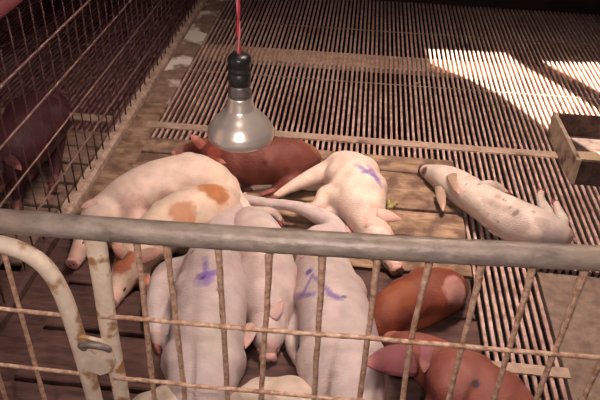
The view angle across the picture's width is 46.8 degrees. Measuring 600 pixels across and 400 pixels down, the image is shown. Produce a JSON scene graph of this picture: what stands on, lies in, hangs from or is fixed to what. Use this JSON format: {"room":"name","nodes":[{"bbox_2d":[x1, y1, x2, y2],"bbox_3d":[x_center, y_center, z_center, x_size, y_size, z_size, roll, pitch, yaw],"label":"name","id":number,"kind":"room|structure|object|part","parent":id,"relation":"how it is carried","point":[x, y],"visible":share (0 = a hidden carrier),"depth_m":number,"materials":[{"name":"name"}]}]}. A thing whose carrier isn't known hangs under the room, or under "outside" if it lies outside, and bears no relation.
{"room":"pig barn","nodes":[
{"label":"pig barn","id":0,"kind":"room"},
{"bbox_2d":[0,270,18,300],"bbox_3d":[-1.722,0.496,1.655,1.645,0.020,1.190,5,35,4],"label":"floor","id":1,"kind":"structure","parent":0,"point":[4,281],"depth_m":2.05,"materials":[{"name":"brown wood"}]},
{"bbox_2d":[0,237,59,334],"bbox_3d":[-0.849,0.428,1.772,0.051,0.049,1.230,5,35,4],"label":"trim","id":2,"kind":"structure","parent":0,"point":[24,279],"depth_m":2.02,"materials":[{"name":"brown wood"}]},
{"bbox_2d":[0,213,79,399],"bbox_3d":[-0.767,0.431,1.804,0.105,0.032,1.295,5,35,4],"label":"trim","id":3,"kind":"structure","parent":0,"point":[13,347],"depth_m":1.92,"materials":[{"name":"brown wood"}]},
{"bbox_2d":[0,0,195,133],"bbox_3d":[-2.142,-0.883,3.587,2.950,0.022,1.790,5,35,4],"label":"floor","id":4,"kind":"structure","parent":0,"point":[13,16],"depth_m":3.45,"materials":[{"name":"metal"}]},
{"bbox_2d":[0,107,112,122],"bbox_3d":[-2.229,-0.452,2.955,2.915,0.008,0.050,5,35,4],"label":"trim","id":5,"kind":"structure","parent":4,"relation":"on","point":[76,116],"depth_m":2.87,"materials":[{"name":"brown wood"}]},
{"bbox_2d":[76,102,167,213],"bbox_3d":[-0.661,-0.174,2.667,0.105,0.032,0.815,5,35,4],"label":"board","id":6,"kind":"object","parent":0,"point":[122,160],"depth_m":2.68,"materials":[{"name":"brown wood"}]},
{"bbox_2d":[0,73,599,399],"bbox_3d":[-0.569,0.512,2.760,6.600,0.050,6.200,5,35,4],"label":"floor","id":7,"kind":"structure","parent":0,"point":[2,267],"depth_m":4.07,"materials":[{"name":"brown metal"}]},
{"bbox_2d":[0,234,40,265],"bbox_3d":[-1.653,0.090,2.206,1.645,0.012,0.141,5,35,4],"label":"board","id":8,"kind":"object","parent":7,"relation":"on","point":[13,261],"visible":0.39,"depth_m":2.18,"materials":[{"name":"brown wood"}]},
{"bbox_2d":[0,205,58,212],"bbox_3d":[-1.638,0.004,2.328,1.645,0.012,0.140,5,35,4],"label":"board","id":9,"kind":"object","parent":7,"relation":"on","point":[27,208],"visible":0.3,"depth_m":2.32,"materials":[{"name":"brown wood"}]},
{"bbox_2d":[0,181,73,207],"bbox_3d":[-1.623,-0.080,2.448,1.645,0.013,0.135,5,35,4],"label":"board","id":10,"kind":"object","parent":7,"relation":"on","point":[28,200],"visible":0.48,"depth_m":2.39,"materials":[{"name":"brown wood"}]},
{"bbox_2d":[27,162,86,184],"bbox_3d":[-1.610,-0.159,2.560,1.645,0.013,0.120,5,35,4],"label":"board","id":11,"kind":"object","parent":7,"relation":"on","point":[45,167],"visible":0.35,"depth_m":2.50,"materials":[{"name":"brown wood"}]},
{"bbox_2d":[0,89,70,209],"bbox_3d":[-0.914,-0.165,2.332,0.255,0.330,0.518,5,35,4],"label":"piglet","id":12,"kind":"object","parent":11,"relation":"on","point":[6,168],"visible":0.79,"depth_m":2.23},
{"bbox_2d":[2,381,137,399],"bbox_3d":[-0.136,0.551,1.626,1.181,0.017,0.170,5,35,4],"label":"board","id":13,"kind":"object","parent":7,"relation":"on","point":[18,390],"visible":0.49,"depth_m":1.70,"materials":[{"name":"brown wood"}]},
{"bbox_2d":[132,385,177,399],"bbox_3d":[-0.328,0.491,1.583,0.246,0.133,0.209,5,35,4],"label":"piglet","id":14,"kind":"object","parent":13,"relation":"on","point":[163,392],"visible":0.57,"depth_m":1.55},
{"bbox_2d":[230,375,311,399],"bbox_3d":[-0.059,0.487,1.582,0.382,0.155,0.174,-3,35,-7],"label":"piglet","id":15,"kind":"object","parent":13,"relation":"on","point":[288,383],"visible":0.62,"depth_m":1.56},
{"bbox_2d":[45,146,98,165],"bbox_3d":[-1.597,-0.231,2.664,1.645,0.013,0.114,5,35,4],"label":"board","id":16,"kind":"object","parent":7,"relation":"on","point":[73,149],"visible":0.33,"depth_m":2.60,"materials":[{"name":"brown wood"}]},
{"bbox_2d":[65,130,107,147],"bbox_3d":[-1.585,-0.301,2.764,1.645,0.012,0.109,5,35,4],"label":"board","id":17,"kind":"object","parent":7,"relation":"on","point":[71,138],"visible":0.28,"depth_m":2.71,"materials":[{"name":"brown wood"}]},
{"bbox_2d":[16,329,424,399],"bbox_3d":[-0.119,0.449,1.773,1.180,0.017,0.170,5,35,4],"label":"board","id":18,"kind":"object","parent":7,"relation":"on","point":[51,348],"visible":0.22,"depth_m":1.78,"materials":[{"name":"brown wood"}]},
{"bbox_2d":[146,202,247,399],"bbox_3d":[-0.281,0.240,1.890,0.289,0.195,0.977,-2,35,-6],"label":"piglet","id":19,"kind":"object","parent":18,"relation":"on","point":[195,273],"visible":0.63,"depth_m":1.72},
{"bbox_2d":[367,331,533,399],"bbox_3d":[0.394,0.434,1.619,0.531,0.229,0.311,18,38,21],"label":"piglet","id":20,"kind":"object","parent":18,"relation":"on","point":[431,367],"visible":0.77,"depth_m":1.60},
{"bbox_2d":[44,284,481,353],"bbox_3d":[-0.100,0.346,1.920,1.182,0.017,0.170,5,35,4],"label":"board","id":21,"kind":"object","parent":7,"relation":"on","point":[450,330],"visible":0.16,"depth_m":1.92,"materials":[{"name":"brown wood"}]},
{"bbox_2d":[234,206,296,362],"bbox_3d":[-0.102,0.190,1.999,0.182,0.170,0.685,-3,35,-7],"label":"piglet","id":22,"kind":"object","parent":21,"relation":"on","point":[284,268],"visible":0.59,"depth_m":1.84},
{"bbox_2d":[244,194,384,399],"bbox_3d":[0.071,0.215,1.936,0.352,0.202,1.098,-9,37,-15],"label":"piglet","id":23,"kind":"object","parent":21,"relation":"on","point":[345,310],"visible":0.64,"depth_m":1.70},
{"bbox_2d":[374,267,468,336],"bbox_3d":[0.289,0.283,1.915,0.471,0.153,0.158,-14,38,-21],"label":"piglet","id":24,"kind":"object","parent":21,"relation":"on","point":[447,291],"visible":0.62,"depth_m":1.87},
{"bbox_2d":[69,247,474,320],"bbox_3d":[-0.084,0.243,2.067,1.180,0.017,0.171,5,35,4],"label":"board","id":25,"kind":"object","parent":7,"relation":"on","point":[81,276],"visible":0.1,"depth_m":2.06,"materials":[{"name":"brown wood"}]},
{"bbox_2d":[66,152,250,268],"bbox_3d":[-0.460,0.008,2.227,0.638,0.174,0.374,-15,39,-23],"label":"piglet","id":26,"kind":"object","parent":25,"relation":"on","point":[131,194],"visible":0.54,"depth_m":2.21},
{"bbox_2d":[121,0,599,105],"bbox_3d":[-0.296,-2.106,3.665,6.600,3.200,0.080,5,35,4],"label":"floor","id":27,"kind":"structure","parent":0,"point":[587,7],"depth_m":4.27,"materials":[{"name":"brown metal"}]},
{"bbox_2d":[58,0,206,213],"bbox_3d":[-0.670,-0.600,3.239,0.051,0.048,2.370,5,35,4],"label":"trim","id":28,"kind":"structure","parent":27,"relation":"attached to","point":[76,198],"depth_m":2.81,"materials":[{"name":"brown wood"}]},
{"bbox_2d":[0,0,197,303],"bbox_3d":[-0.698,-0.680,2.664,0.044,0.759,3.240,5,35,4],"label":"fence","id":29,"kind":"object","parent":28,"relation":"on","point":[6,6],"visible":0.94,"depth_m":2.29,"materials":[{"name":"brown metal"}]},
{"bbox_3d":[-0.687,-0.972,2.458,0.044,0.044,3.240,5,35,4],"label":"rail","id":30,"kind":"part","parent":29,"relation":"part of","materials":[{"name":"brown metal"}]},
{"bbox_3d":[-0.693,-0.823,2.563,0.007,0.007,3.240,5,35,4],"label":"long rod","id":31,"kind":"part","parent":29,"relation":"part of","materials":[{"name":"brown metal"}]},
{"bbox_3d":[-0.697,-0.705,2.647,0.007,0.007,3.240,5,35,4],"label":"long rod","id":32,"kind":"part","parent":29,"relation":"part of","materials":[{"name":"brown metal"}]},
{"bbox_3d":[-0.701,-0.590,2.727,0.007,0.007,3.240,5,35,4],"label":"long rod","id":33,"kind":"part","parent":29,"relation":"part of","materials":[{"name":"metal"}]},
{"bbox_2d":[145,0,226,105],"bbox_3d":[-0.547,-0.835,3.611,0.105,0.032,1.490,5,35,4],"label":"trim","id":34,"kind":"structure","parent":27,"relation":"attached to","point":[167,85],"depth_m":3.41,"materials":[{"name":"brown wood"}]},
{"bbox_2d":[152,0,599,399],"bbox_3d":[1.009,-0.035,2.558,3.246,0.031,3.810,5,35,4],"label":"floor","id":35,"kind":"structure","parent":0,"point":[583,61],"depth_m":3.11,"materials":[{"name":"metal"}]},
{"bbox_2d":[107,227,471,279],"bbox_3d":[-0.060,0.140,2.213,1.190,0.017,0.170,5,35,4],"label":"board","id":36,"kind":"object","parent":35,"relation":"on","point":[465,271],"visible":0.09,"depth_m":2.13,"materials":[{"name":"brown wood"}]},
{"bbox_2d":[132,153,461,214],"bbox_3d":[-0.025,-0.065,2.506,1.189,0.017,0.228,5,35,4],"label":"board","id":37,"kind":"object","parent":35,"relation":"on","point":[412,192],"visible":0.22,"depth_m":2.44,"materials":[{"name":"brown wood"}]},
{"bbox_2d":[171,134,323,195],"bbox_3d":[-0.198,-0.140,2.453,0.576,0.171,0.272,5,35,4],"label":"piglet","id":38,"kind":"object","parent":37,"relation":"on","point":[282,160],"visible":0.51,"depth_m":2.40},
{"bbox_2d":[244,151,403,275],"bbox_3d":[0.160,-0.029,2.313,0.670,0.186,0.339,29,43,33],"label":"piglet","id":39,"kind":"object","parent":37,"relation":"on","point":[350,185],"visible":0.82,"depth_m":2.24},
{"bbox_2d":[386,199,397,208],"bbox_3d":[0.319,0.014,2.389,0.042,0.012,0.056,5,35,4],"label":"dropping","id":40,"kind":"object","parent":37,"relation":"on","point":[390,204],"visible":1,"depth_m":2.38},
{"bbox_2d":[418,164,575,243],"bbox_3d":[0.650,0.000,2.326,0.569,0.144,0.359,13,37,15],"label":"piglet","id":41,"kind":"object","parent":37,"relation":"on","point":[507,217],"visible":0.97,"depth_m":2.24},
{"bbox_2d":[142,137,453,173],"bbox_3d":[-0.010,-0.166,2.650,1.185,0.017,0.107,5,35,4],"label":"board","id":42,"kind":"object","parent":35,"relation":"on","point":[409,165],"visible":0.3,"depth_m":2.64,"materials":[{"name":"brown wood"}]},
{"bbox_2d":[0,209,599,399],"bbox_3d":[0.127,0.353,1.250,1.751,0.791,0.040,5,35,4],"label":"fence","id":43,"kind":"object","parent":35,"relation":"on","point":[95,231],"visible":1,"depth_m":1.08,"materials":[{"name":"beige metal"}]},
{"bbox_2d":[0,235,116,399],"bbox_3d":[-0.622,0.327,1.309,0.578,0.670,0.053,5,35,4],"label":"gate","id":44,"kind":"object","parent":43,"relation":"attached to","point":[92,356],"visible":1,"depth_m":1.21,"materials":[{"name":"beige metal"}]},
{"bbox_3d":[-0.645,0.177,1.213,0.490,0.016,0.008,5,35,4],"label":"cross rod","id":45,"kind":"part","parent":44,"relation":"part of","materials":[{"name":"metal"}]},
{"bbox_3d":[-0.650,0.299,1.299,0.490,0.016,0.008,5,35,4],"label":"cross rod","id":46,"kind":"part","parent":44,"relation":"part of","materials":[{"name":"metal"}]},
{"bbox_3d":[-0.371,0.281,1.249,0.079,0.096,0.008,5,35,4],"label":"latch plate","id":47,"kind":"part","parent":44,"relation":"part of","materials":[{"name":"beige metal"}]},
{"bbox_3d":[-0.336,0.344,1.301,0.045,0.718,0.022,5,35,4],"label":"post","id":48,"kind":"part","parent":43,"relation":"part of","materials":[{"name":"beige metal"}]},
{"bbox_3d":[0.300,0.377,1.237,1.300,0.020,0.008,5,35,4],"label":"cross rod","id":49,"kind":"part","parent":43,"relation":"part of","materials":[{"name":"metal"}]},
{"bbox_3d":[0.137,0.068,1.049,1.751,0.093,0.040,5,35,4],"label":"rail","id":50,"kind":"part","parent":43,"relation":"part of","materials":[{"name":"grey metal"}]},
{"bbox_3d":[0.305,0.244,1.143,1.300,0.029,0.008,5,35,4],"label":"cross rod","id":51,"kind":"part","parent":43,"relation":"part of","materials":[{"name":"metal"}]},
{"bbox_2d":[146,121,557,158],"bbox_3d":[0.293,-0.235,2.779,1.850,0.008,0.045,5,35,4],"label":"trim","id":52,"kind":"structure","parent":35,"relation":"on","point":[166,125],"depth_m":2.77,"materials":[{"name":"brown wood"}]},
{"bbox_2d":[251,202,465,238],"bbox_3d":[-0.044,0.047,2.347,1.189,0.017,0.140,5,35,4],"label":"board","id":53,"kind":"object","parent":35,"relation":"on","point":[412,223],"visible":0.2,"depth_m":2.31,"materials":[{"name":"brown wood"}]},
{"bbox_2d":[111,183,240,307],"bbox_3d":[-0.388,0.082,2.134,0.202,0.165,0.644,19,38,22],"label":"piglet","id":54,"kind":"object","parent":53,"relation":"on","point":[200,203],"visible":0.57,"depth_m":2.08},
{"bbox_2d":[189,20,599,99],"bbox_3d":[1.115,-0.669,3.436,3.230,0.004,0.659,5,35,4],"label":"trim","id":55,"kind":"structure","parent":35,"relation":"on","point":[216,20],"depth_m":3.26,"materials":[{"name":"metal"}]},
{"bbox_2d":[492,361,570,378],"bbox_3d":[0.606,0.448,1.826,0.205,0.006,0.035,5,35,4],"label":"trim","id":56,"kind":"structure","parent":35,"relation":"on","point":[516,368],"depth_m":1.82,"materials":[{"name":"brown wood"}]},
{"bbox_2d":[547,112,599,185],"bbox_3d":[1.373,-0.178,2.663,0.738,0.105,0.369,5,35,4],"label":"trough","id":57,"kind":"object","parent":35,"relation":"on","point":[568,134],"visible":1,"depth_m":2.74,"materials":[{"name":"brown wood"}]},
{"bbox_3d":[1.020,-0.207,2.686,0.016,0.105,0.370,4,35,2],"label":"panel","id":58,"kind":"part","parent":57,"relation":"part of","materials":[{"name":"brown wood"}]},
{"bbox_3d":[1.398,-0.278,2.808,0.722,0.103,0.016,5,35,4],"label":"panel","id":59,"kind":"part","parent":57,"relation":"part of","materials":[{"name":"brown wood"}]},
{"bbox_3d":[1.370,-0.074,2.520,0.709,0.101,0.016,5,35,4],"label":"panel","id":60,"kind":"part","parent":57,"relation":"part of","materials":[{"name":"brown wood"}]},
{"bbox_2d":[577,151,599,160],"bbox_3d":[1.378,-0.134,2.614,0.695,0.061,0.203,5,35,4],"label":"meal","id":61,"kind":"object","parent":57,"relation":"in","point":[583,155],"visible":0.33,"depth_m":2.69,"materials":[{"name":"beige food"}]},
{"bbox_2d":[198,44,579,86],"bbox_3d":[1.057,-0.630,3.437,3.360,0.023,0.160,5,35,4],"label":"trim","id":62,"kind":"structure","parent":0,"point":[302,51],"depth_m":3.46,"materials":[{"name":"brown wood"}]},
{"bbox_3d":[-0.384,-2.642,1.600,6.800,0.050,3.750,5,35,4],"label":"ceiling","id":63,"kind":"structure","parent":0,"visible":0},
{"bbox_2d":[207,0,273,152],"bbox_3d":[-0.084,-0.877,0.783,0.127,1.867,0.127,5,35,4],"label":"heat lamp","id":64,"kind":"object","parent":63,"relation":"hanging from","point":[240,127],"visible":1,"depth_m":1.26,"materials":[{"name":"grey metal"}]},
{"bbox_2d":[227,51,250,88],"bbox_3d":[-0.108,-0.233,1.236,0.042,0.060,0.042,5,35,4],"label":"socket","id":65,"kind":"object","parent":64,"relation":"attached to","point":[239,62],"depth_m":1.22,"materials":[{"name":"black plastic"}]},
{"bbox_3d":[-0.111,-0.156,1.291,0.127,0.090,0.127,5,35,4],"label":"bulb","id":66,"kind":"part","parent":64,"relation":"part of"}
]}

